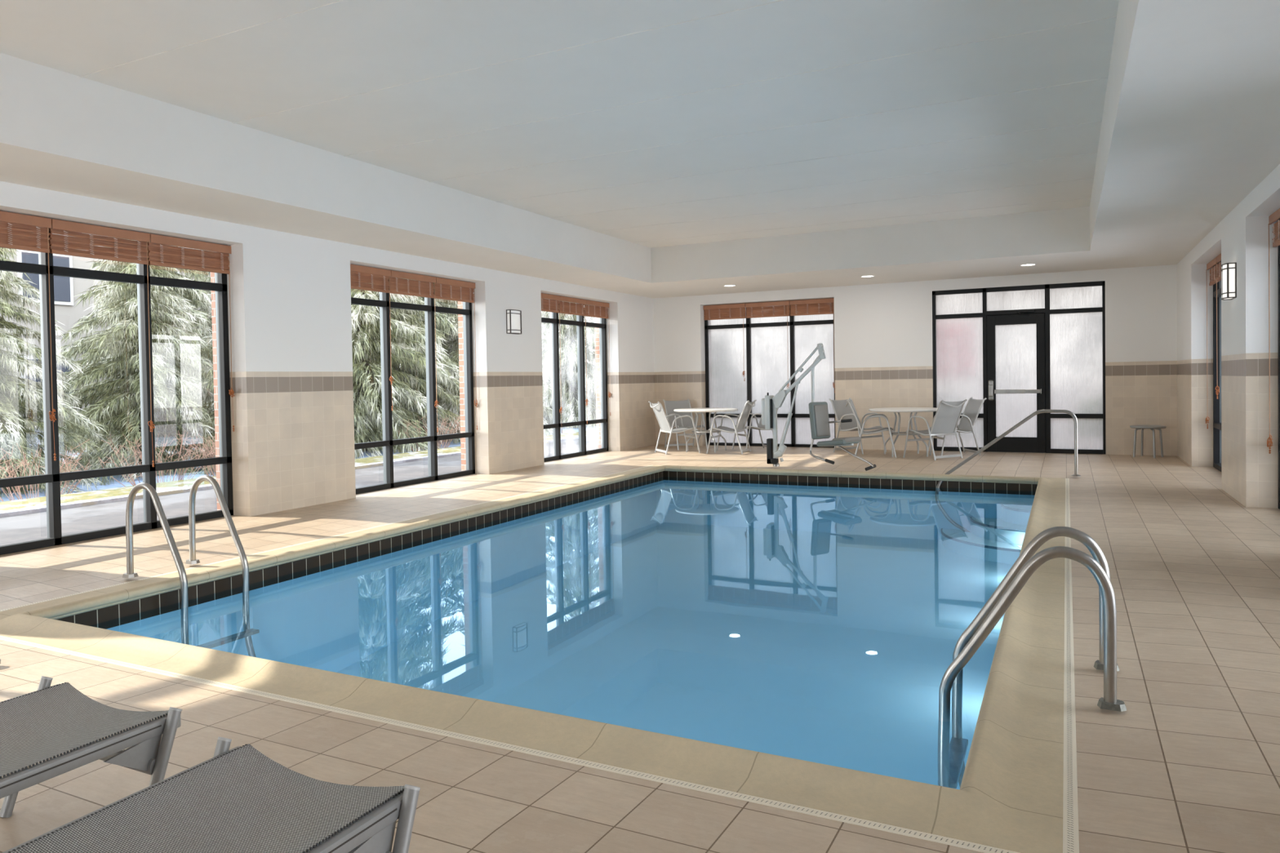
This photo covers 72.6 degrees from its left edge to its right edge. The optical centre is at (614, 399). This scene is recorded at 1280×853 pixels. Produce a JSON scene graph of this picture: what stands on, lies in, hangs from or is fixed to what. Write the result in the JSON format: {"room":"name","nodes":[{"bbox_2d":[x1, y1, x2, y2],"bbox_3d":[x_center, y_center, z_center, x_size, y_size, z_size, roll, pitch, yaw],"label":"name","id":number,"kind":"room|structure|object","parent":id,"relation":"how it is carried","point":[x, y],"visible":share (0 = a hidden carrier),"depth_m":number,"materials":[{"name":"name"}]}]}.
{"room":"indoor swimming pool","nodes":[
{"label":"indoor swimming pool","id":0,"kind":"room"},
{"bbox_2d":[0,181,655,516],"bbox_3d":[-3.576,-0.561,8.539,0.460,3.900,18.890,0,1,27],"label":"wall","id":1,"kind":"structure","parent":0,"point":[292,439],"depth_m":9.07,"materials":[{"name":"white paint"}]},
{"bbox_2d":[0,226,233,555],"bbox_3d":[-4.298,-0.148,7.260,0.117,2.584,2.473,0,1,27],"label":"window","id":2,"kind":"structure","parent":1,"relation":"in","point":[52,477],"depth_m":7.55,"materials":[{"name":"black"}]},
{"bbox_2d":[0,210,56,461],"bbox_3d":[-4.589,-0.456,6.474,0.079,1.896,0.817,0,1,27],"label":"bamboo blind","id":3,"kind":"object","parent":2,"relation":"attached to","point":[17,231],"visible":1,"depth_m":6.67,"materials":[{"name":"brown wood"}]},
{"bbox_2d":[48,218,155,466],"bbox_3d":[-4.207,-0.414,7.207,0.080,2.026,0.817,0,1,27],"label":"bamboo blind","id":4,"kind":"object","parent":2,"relation":"attached to","point":[119,249],"visible":1,"depth_m":7.18,"materials":[{"name":"brown wood"}]},
{"bbox_2d":[147,233,235,431],"bbox_3d":[-3.830,-0.566,7.938,0.078,1.766,0.822,0,1,27],"label":"bamboo blind","id":5,"kind":"object","parent":2,"relation":"attached to","point":[160,253],"visible":1,"depth_m":7.92,"materials":[{"name":"brown wood"}]},
{"bbox_2d":[351,280,475,493],"bbox_3d":[-2.522,-0.254,10.681,0.117,2.584,2.468,0,1,27],"label":"window","id":6,"kind":"structure","parent":1,"relation":"in","point":[428,308],"depth_m":11.00,"materials":[{"name":"black"}]},
{"bbox_2d":[350,264,393,411],"bbox_3d":[-2.814,-0.682,9.894,0.081,1.656,0.816,0,1,27],"label":"bamboo blind","id":7,"kind":"object","parent":6,"relation":"attached to","point":[361,277],"visible":0.77,"depth_m":9.97,"materials":[{"name":"brown wood"}]},
{"bbox_2d":[388,270,439,431],"bbox_3d":[-2.432,-0.555,10.627,0.081,1.956,0.816,0,1,27],"label":"bamboo blind","id":8,"kind":"object","parent":6,"relation":"attached to","point":[400,286],"visible":1,"depth_m":10.63,"materials":[{"name":"brown wood"}]},
{"bbox_2d":[433,276,478,430],"bbox_3d":[-2.053,-0.567,11.359,0.080,1.976,0.821,0,1,27],"label":"bamboo blind","id":9,"kind":"object","parent":6,"relation":"attached to","point":[447,289],"visible":1,"depth_m":11.36,"materials":[{"name":"brown wood"}]},
{"bbox_2d":[506,309,521,334],"bbox_3d":[-1.388,-1.083,12.149,0.101,0.330,0.272,0,1,27],"label":"wall sconce","id":10,"kind":"object","parent":1,"relation":"attached to","point":[513,317],"visible":1,"depth_m":12.08,"materials":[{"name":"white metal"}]},
{"bbox_2d":[541,299,608,462],"bbox_3d":[-0.744,-0.360,14.106,0.117,2.584,2.475,0,1,27],"label":"window","id":11,"kind":"structure","parent":1,"relation":"in","point":[553,320],"depth_m":14.44,"materials":[{"name":"black metal"}]},
{"bbox_2d":[541,293,562,433],"bbox_3d":[-1.032,-0.538,13.321,0.078,2.156,0.818,0,1,27],"label":"bamboo blind","id":12,"kind":"object","parent":11,"relation":"attached to","point":[552,305],"visible":0.75,"depth_m":13.47,"materials":[{"name":"brown wood"}]},
{"bbox_2d":[558,296,588,424],"bbox_3d":[-0.654,-0.611,14.053,0.082,2.056,0.818,0,1,27],"label":"bamboo blind","id":13,"kind":"object","parent":11,"relation":"attached to","point":[567,308],"visible":1,"depth_m":14.08,"materials":[{"name":"brown wood"}]},
{"bbox_2d":[583,299,611,415],"bbox_3d":[-0.274,-0.683,14.786,0.081,1.956,0.823,0,1,27],"label":"bamboo blind","id":14,"kind":"object","parent":11,"relation":"attached to","point":[596,311],"visible":1,"depth_m":14.80,"materials":[{"name":"brown wood"}]},
{"bbox_2d":[0,0,1279,298],"bbox_3d":[0.239,-2.152,6.409,8.340,0.957,18.110,0,1,27],"label":"ceiling","id":15,"kind":"structure","parent":0,"point":[650,148],"depth_m":6.56,"materials":[{"name":"white paint"}]},
{"bbox_2d":[860,275,874,277],"bbox_3d":[3.872,-1.886,13.317,0.224,0.007,0.224,0,1,27],"label":"recessed light","id":16,"kind":"object","parent":15,"relation":"in","point":[865,276],"visible":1,"depth_m":13.31,"materials":[{"name":"white laminate"}]},
{"bbox_2d":[1019,263,1036,266],"bbox_3d":[5.819,-1.896,12.249,0.224,0.007,0.224,0,1,27],"label":"recessed light","id":17,"kind":"object","parent":15,"relation":"in","point":[1024,264],"visible":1,"depth_m":12.25,"materials":[{"name":"white laminate"}]},
{"bbox_2d":[0,444,1279,852],"bbox_3d":[0.321,1.223,6.572,9.100,0.285,18.490,0,1,27],"label":"floor","id":18,"kind":"structure","parent":0,"point":[1191,764],"depth_m":3.30,"materials":[{"name":"beige tile"}]},
{"bbox_2d":[0,675,182,817],"bbox_3d":[-1.855,1.042,1.700,0.628,0.376,1.862,0,1,27],"label":"sun lounger","id":19,"kind":"object","parent":18,"relation":"on","point":[46,722],"visible":1,"depth_m":2.31,"materials":[{"name":"grey woven mesh fabric"},{"name":"grey metal"}]},
{"bbox_2d":[2,737,420,852],"bbox_3d":[-1.104,1.039,1.221,0.628,0.376,1.862,0,1,27],"label":"sun lounger","id":20,"kind":"object","parent":18,"relation":"on","point":[239,799],"visible":1,"depth_m":1.83,"materials":[{"name":"grey woven mesh fabric"},{"name":"grey painted metal"}]},
{"bbox_2d":[648,400,700,454],"bbox_3d":[0.987,0.457,14.580,0.747,0.875,0.580,-1,1,-16],"label":"armchair","id":21,"kind":"object","parent":18,"relation":"on","point":[660,413],"visible":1,"depth_m":14.45,"materials":[{"name":"silver metal"}]},
{"bbox_2d":[662,399,707,449],"bbox_3d":[1.244,0.431,15.555,0.580,0.875,0.747,-1,1,-20],"label":"armchair","id":22,"kind":"object","parent":18,"relation":"on","point":[669,406],"visible":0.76,"depth_m":15.73,"materials":[{"name":"silver metal"}]},
{"bbox_2d":[673,407,737,453],"bbox_3d":[1.560,0.516,14.805,1.086,0.722,1.086,0,1,27],"label":"round table","id":23,"kind":"object","parent":18,"relation":"on","point":[715,410],"visible":0.91,"depth_m":14.66,"materials":[{"name":"white laminate"}]},
{"bbox_2d":[706,400,756,454],"bbox_3d":[1.959,0.444,14.421,0.747,0.875,0.580,0,1,23],"label":"armchair","id":24,"kind":"object","parent":18,"relation":"on","point":[746,411],"visible":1,"depth_m":14.29,"materials":[{"name":"silver metal"}]},
{"bbox_2d":[732,408,778,448],"bbox_3d":[2.470,0.424,14.941,0.747,0.875,0.580,-1,1,-16],"label":"armchair","id":25,"kind":"object","parent":18,"relation":"on","point":[760,427],"visible":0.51,"depth_m":14.99,"materials":[{"name":"silver metal"}]},
{"bbox_2d":[761,342,875,471],"bbox_3d":[2.788,0.082,11.741,1.642,1.685,0.492,0,2,41],"label":"lift","id":26,"kind":"object","parent":18,"relation":"on","point":[820,421],"visible":1,"depth_m":11.81,"materials":[{"name":"silver metal"}]},
{"bbox_2d":[773,462,779,466],"bbox_3d":[2.245,0.901,12.075,0.090,0.050,0.090,0,1,27],"label":"socket","id":27,"kind":"object","parent":26,"relation":"attached to","point":[775,464],"depth_m":12.04,"materials":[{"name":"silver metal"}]},
{"bbox_2d":[813,404,830,436],"bbox_3d":[2.790,0.282,11.734,0.270,0.429,0.088,-2,2,-37],"label":"cushion","id":28,"kind":"object","parent":26,"relation":"on","point":[821,420],"depth_m":11.70,"materials":[{"name":"grey fabric"}]},
{"bbox_2d":[831,436,861,442],"bbox_3d":[3.079,0.536,11.541,0.340,0.088,0.240,-2,2,-37],"label":"seat cushion","id":29,"kind":"object","parent":26,"relation":"on","point":[851,439],"depth_m":11.44,"materials":[{"name":"grey fabric"}]},
{"bbox_2d":[828,397,886,454],"bbox_3d":[3.933,0.416,14.156,0.580,0.875,0.747,-2,2,-34],"label":"armchair","id":30,"kind":"object","parent":18,"relation":"on","point":[842,412],"visible":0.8,"depth_m":14.26,"materials":[{"name":"silver metal"}]},
{"bbox_2d":[844,399,896,457],"bbox_3d":[3.947,0.432,13.416,0.747,0.875,0.580,-1,1,17],"label":"armchair","id":31,"kind":"object","parent":18,"relation":"on","point":[890,429],"visible":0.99,"depth_m":13.21,"materials":[{"name":"silver metal"}]},
{"bbox_2d":[868,407,937,457],"bbox_3d":[4.477,0.496,13.392,1.086,0.722,1.086,-1,1,5],"label":"round table","id":32,"kind":"object","parent":18,"relation":"on","point":[898,410],"visible":0.81,"depth_m":13.24,"materials":[{"name":"silver metal"}]},
{"bbox_2d":[902,399,967,460],"bbox_3d":[4.744,0.431,12.841,0.580,0.875,0.747,-2,1,-28],"label":"armchair","id":33,"kind":"object","parent":18,"relation":"on","point":[948,414],"visible":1,"depth_m":12.66,"materials":[{"name":"silver metal"}]},
{"bbox_2d":[928,396,986,455],"bbox_3d":[5.285,0.408,13.421,0.747,0.875,0.580,-1,1,-1],"label":"armchair","id":34,"kind":"object","parent":18,"relation":"on","point":[972,409],"visible":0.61,"depth_m":13.41,"materials":[{"name":"silver metal"}]},
{"bbox_2d":[1129,424,1166,457],"bbox_3d":[7.641,0.598,12.463,0.450,0.453,0.450,0,1,27],"label":"round stool","id":35,"kind":"object","parent":18,"relation":"on","point":[1143,427],"visible":1,"depth_m":12.43,"materials":[{"name":"silver metal"}]},
{"bbox_2d":[653,264,1177,455],"bbox_3d":[4.548,-0.837,14.689,8.985,3.900,0.520,0,1,27],"label":"wall","id":36,"kind":"structure","parent":0,"point":[883,355],"depth_m":14.23,"materials":[{"name":"beige ceramic tile"},{"name":"white paint"},{"name":"brown ceramic tile"}]},
{"bbox_2d":[704,297,835,448],"bbox_3d":[2.779,-0.454,15.602,2.460,2.584,0.090,0,1,27],"label":"window","id":37,"kind":"structure","parent":36,"relation":"in","point":[766,353],"depth_m":15.61,"materials":[{"name":"black"}]},
{"bbox_2d":[703,303,746,381],"bbox_3d":[2.014,-1.030,15.877,0.803,1.402,0.076,0,1,27],"label":"bamboo blind","id":38,"kind":"object","parent":37,"relation":"attached to","point":[733,311],"visible":1,"depth_m":15.85,"materials":[{"name":"brown wood"}]},
{"bbox_2d":[745,300,790,388],"bbox_3d":[2.734,-0.929,15.504,0.803,1.612,0.086,0,1,27],"label":"bamboo blind","id":39,"kind":"object","parent":37,"relation":"attached to","point":[783,309],"visible":0.88,"depth_m":15.49,"materials":[{"name":"brown wood"}]},
{"bbox_2d":[789,297,835,393],"bbox_3d":[3.456,-0.924,15.134,0.803,1.632,0.078,0,1,27],"label":"bamboo blind","id":40,"kind":"object","parent":37,"relation":"attached to","point":[817,306],"visible":0.98,"depth_m":15.11,"materials":[{"name":"brown wood"}]},
{"bbox_2d":[932,280,1106,453],"bbox_3d":[6.258,-0.470,13.576,2.436,2.585,0.099,0,1,27],"label":"window","id":41,"kind":"structure","parent":36,"relation":"in","point":[1074,312],"depth_m":13.34,"materials":[{"name":"black"}]},
{"bbox_2d":[986,309,1045,453],"bbox_3d":[6.215,-0.279,13.484,0.839,2.209,0.234,0,1,27],"label":"door","id":42,"kind":"structure","parent":41,"relation":"attached to","point":[1015,343],"depth_m":13.53,"materials":[{"name":"black metal"}]},
{"bbox_2d":[1177,164,1279,508],"bbox_3d":[4.203,-0.607,4.500,0.480,3.900,18.890,0,1,27],"label":"wall","id":43,"kind":"structure","parent":0,"point":[1250,473],"depth_m":8.05,"materials":[{"name":"painted drywall"},{"name":"beige tile"}]},
{"bbox_2d":[1213,260,1221,471],"bbox_3d":[7.072,-0.403,9.918,0.117,2.584,2.432,0,1,27],"label":"window","id":44,"kind":"structure","parent":43,"relation":"in","point":[1216,366],"depth_m":10.96,"materials":[{"name":"black metal"}]},
{"bbox_2d":[1205,257,1221,428],"bbox_3d":[7.346,-0.660,10.677,0.080,2.086,0.793,0,1,27],"label":"bamboo blind","id":45,"kind":"object","parent":44,"relation":"attached to","point":[1212,271],"visible":0.93,"depth_m":10.80,"materials":[{"name":"brown wood"}]},
{"bbox_2d":[1214,253,1221,399],"bbox_3d":[6.969,-0.838,9.953,0.080,1.686,0.793,0,1,27],"label":"bamboo blind","id":46,"kind":"object","parent":44,"relation":"attached to","point":[1219,257],"visible":0.39,"depth_m":10.28,"materials":[{"name":"brown wood"}]},
{"bbox_2d":[1221,262,1236,300],"bbox_3d":[5.843,-1.124,8.294,0.101,0.330,0.272,0,1,27],"label":"wall sconce","id":47,"kind":"object","parent":43,"relation":"attached to","point":[1229,269],"visible":1,"depth_m":8.18,"materials":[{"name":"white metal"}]},
{"bbox_2d":[1266,208,1279,453],"bbox_3d":[5.593,-0.555,7.299,0.081,2.086,0.794,0,1,27],"label":"bamboo blind","id":48,"kind":"object","parent":43,"relation":"attached to","point":[1275,215],"visible":1,"depth_m":7.61,"materials":[{"name":"brown wood"}]},
{"bbox_2d":[1277,217,1279,509],"bbox_3d":[5.318,-0.298,6.539,0.117,2.584,2.437,0,1,27],"label":"window","id":49,"kind":"structure","parent":43,"relation":"in","point":[1278,246],"depth_m":7.61,"materials":[{"name":"black metal"}]},
{"bbox_3d":[0.360,2.090,6.584,9.550,1.450,19.100,0,1,27],"label":"floor","id":50,"kind":"structure","parent":0,"visible":0},
{"bbox_2d":[0,465,1079,852],"bbox_3d":[0.876,1.884,7.514,5.437,1.704,9.164,0,1,27],"label":"swimming pool","id":51,"kind":"object","parent":50,"relation":"in","point":[777,639],"visible":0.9,"depth_m":6.55,"materials":[{"name":"liquid"}]},
{"bbox_2d":[122,475,259,657],"bbox_3d":[-2.784,1.343,5.770,0.731,1.630,0.528,0,1,27],"label":"pool ladder","id":52,"kind":"object","parent":51,"relation":"attached to","point":[247,633],"visible":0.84,"depth_m":5.69,"materials":[{"name":"silver metal"}]},
{"bbox_2d":[934,409,1081,532],"bbox_3d":[4.712,0.886,10.412,1.663,1.513,0.338,-1,1,5],"label":"stair handrail","id":53,"kind":"object","parent":51,"relation":"attached to","point":[1075,420],"visible":0.99,"depth_m":10.50,"materials":[{"name":"silver metal"}]},
{"bbox_2d":[937,526,1126,788],"bbox_3d":[1.695,1.451,3.547,0.654,1.816,0.543,0,1,27],"label":"pool ladder","id":54,"kind":"object","parent":51,"relation":"attached to","point":[951,765],"visible":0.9,"depth_m":3.45,"materials":[{"name":"silver metal"}]},
{"label":"outside","id":55,"kind":"structure","parent":0,"visible":0},
{"bbox_2d":[0,436,596,546],"bbox_3d":[3.378,0.850,25.323,2.350,0.300,72.000,0,1,27],"label":"ground","id":56,"kind":"structure","parent":55,"point":[21,528],"depth_m":9.57,"materials":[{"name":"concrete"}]},
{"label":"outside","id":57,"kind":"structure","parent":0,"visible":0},
{"bbox_2d":[0,433,596,517],"bbox_3d":[2.246,0.817,25.910,0.200,0.300,72.000,0,1,27],"label":"ground","id":58,"kind":"structure","parent":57,"point":[139,495],"depth_m":10.51,"materials":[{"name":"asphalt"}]},
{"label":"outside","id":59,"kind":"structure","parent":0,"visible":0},
{"bbox_2d":[0,429,596,511],"bbox_3d":[1.559,0.881,26.268,1.350,0.300,72.000,0,1,27],"label":"ground","id":60,"kind":"structure","parent":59,"point":[65,498],"depth_m":11.60,"materials":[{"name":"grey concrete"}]},
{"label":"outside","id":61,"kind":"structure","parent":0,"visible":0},
{"bbox_2d":[0,424,596,502],"bbox_3d":[-1.521,1.129,27.875,5.600,0.300,72.000,0,1,27],"label":"ground","id":62,"kind":"structure","parent":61,"point":[117,484],"depth_m":14.92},
{"bbox_2d":[0,439,91,502],"bbox_3d":[-7.552,0.987,11.350,1.268,0.927,1.310,-2,1,-31],"label":"bush","id":63,"kind":"object","parent":62,"relation":"on","point":[24,459],"visible":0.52,"depth_m":11.48,"materials":[{"name":"brown plant"}]},
{"bbox_2d":[0,247,108,502],"bbox_3d":[-9.466,-0.212,13.136,4.028,5.180,3.956,-1,1,-10],"label":"conifer tree","id":64,"kind":"object","parent":62,"relation":"on","point":[11,431],"visible":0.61,"depth_m":13.35,"materials":[{"name":"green plant"}]},
{"bbox_2d":[26,237,215,485],"bbox_3d":[-8.807,-0.486,16.116,4.036,5.618,3.861,-1,1,21],"label":"conifer tree","id":65,"kind":"object","parent":62,"relation":"on","point":[125,362],"visible":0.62,"depth_m":15.73,"materials":[{"name":"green plant"}]},
{"bbox_2d":[97,430,213,486],"bbox_3d":[-6.824,0.932,13.204,1.535,0.932,1.645,0,1,27],"label":"bush","id":66,"kind":"object","parent":62,"relation":"on","point":[181,438],"visible":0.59,"depth_m":13.08,"materials":[{"name":"brown plant"}]},
{"bbox_2d":[161,311,216,475],"bbox_3d":[-6.867,-0.344,17.108,3.956,5.180,4.028,-2,2,-41],"label":"conifer tree","id":67,"kind":"object","parent":62,"relation":"on","point":[210,380],"visible":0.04,"depth_m":16.05,"materials":[{"name":"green plant"}]},
{"bbox_2d":[188,435,216,476],"bbox_3d":[-6.457,0.920,14.504,1.175,0.883,1.019,-1,1,-1],"label":"bush","id":68,"kind":"object","parent":62,"relation":"on","point":[210,440],"visible":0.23,"depth_m":14.36,"materials":[{"name":"brown plant"}]},
{"bbox_2d":[351,277,460,458],"bbox_3d":[-6.018,-1.390,20.570,5.736,7.983,5.486,-1,1,-14],"label":"conifer tree","id":69,"kind":"object","parent":62,"relation":"on","point":[367,407],"visible":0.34,"depth_m":20.07,"materials":[{"name":"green plant"}]},
{"bbox_2d":[353,279,460,448],"bbox_3d":[-6.479,-2.105,24.029,7.912,10.360,8.056,0,2,36],"label":"conifer tree","id":70,"kind":"object","parent":62,"relation":"on","point":[451,370],"visible":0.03,"depth_m":23.21,"materials":[{"name":"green plant"}]},
{"bbox_2d":[394,414,460,451],"bbox_3d":[-4.096,0.765,19.443,1.624,0.894,1.638,0,1,27],"label":"bush","id":71,"kind":"object","parent":62,"relation":"on","point":[442,426],"visible":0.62,"depth_m":19.37,"materials":[{"name":"brown plant"}]},
{"bbox_2d":[398,285,563,443],"bbox_3d":[-4.008,-1.530,25.340,5.736,7.983,5.486,-2,2,-40],"label":"conifer tree","id":72,"kind":"object","parent":62,"relation":"on","point":[453,353],"visible":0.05,"depth_m":24.51,"materials":[{"name":"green plant"}]},
{"bbox_2d":[541,300,596,428],"bbox_3d":[-1.362,-2.175,31.047,6.502,9.461,6.798,-1,1,-10],"label":"conifer tree","id":73,"kind":"object","parent":62,"relation":"on","point":[567,334],"visible":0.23,"depth_m":30.22,"materials":[{"name":"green plant"}]},
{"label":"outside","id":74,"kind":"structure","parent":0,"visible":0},
{"bbox_2d":[1,395,592,471],"bbox_3d":[-16.183,0.693,52.377,43.000,0.300,102.000,0,1,27],"label":"ground","id":75,"kind":"structure","parent":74,"point":[188,458],"depth_m":19.12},
{"bbox_2d":[0,226,212,442],"bbox_3d":[-19.119,-3.099,27.015,9.200,8.500,22.500,0,1,27],"label":"apartment building","id":76,"kind":"structure","parent":75,"relation":"on","point":[64,287],"depth_m":25.39,"materials":[{"name":"grey"}]},
{"bbox_2d":[22,245,213,450],"bbox_3d":[-11.640,-1.276,22.252,6.181,8.094,6.294,-2,1,-29],"label":"conifer tree","id":77,"kind":"object","parent":75,"relation":"on","point":[201,294],"visible":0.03,"depth_m":21.57,"materials":[{"name":"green plant"}]},
{"bbox_2d":[174,248,213,435],"bbox_3d":[-10.936,-1.604,25.560,6.160,8.574,5.893,-1,1,-6],"label":"conifer tree","id":78,"kind":"object","parent":75,"relation":"on","point":[206,312],"visible":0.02,"depth_m":24.85,"materials":[{"name":"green plant"}]},
{"bbox_2d":[448,298,593,417],"bbox_3d":[-4.285,-3.024,36.734,9.567,12.303,9.395,-2,2,-45],"label":"conifer tree","id":79,"kind":"object","parent":75,"relation":"on","point":[548,299],"visible":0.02,"depth_m":35.78,"materials":[{"name":"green plant"}]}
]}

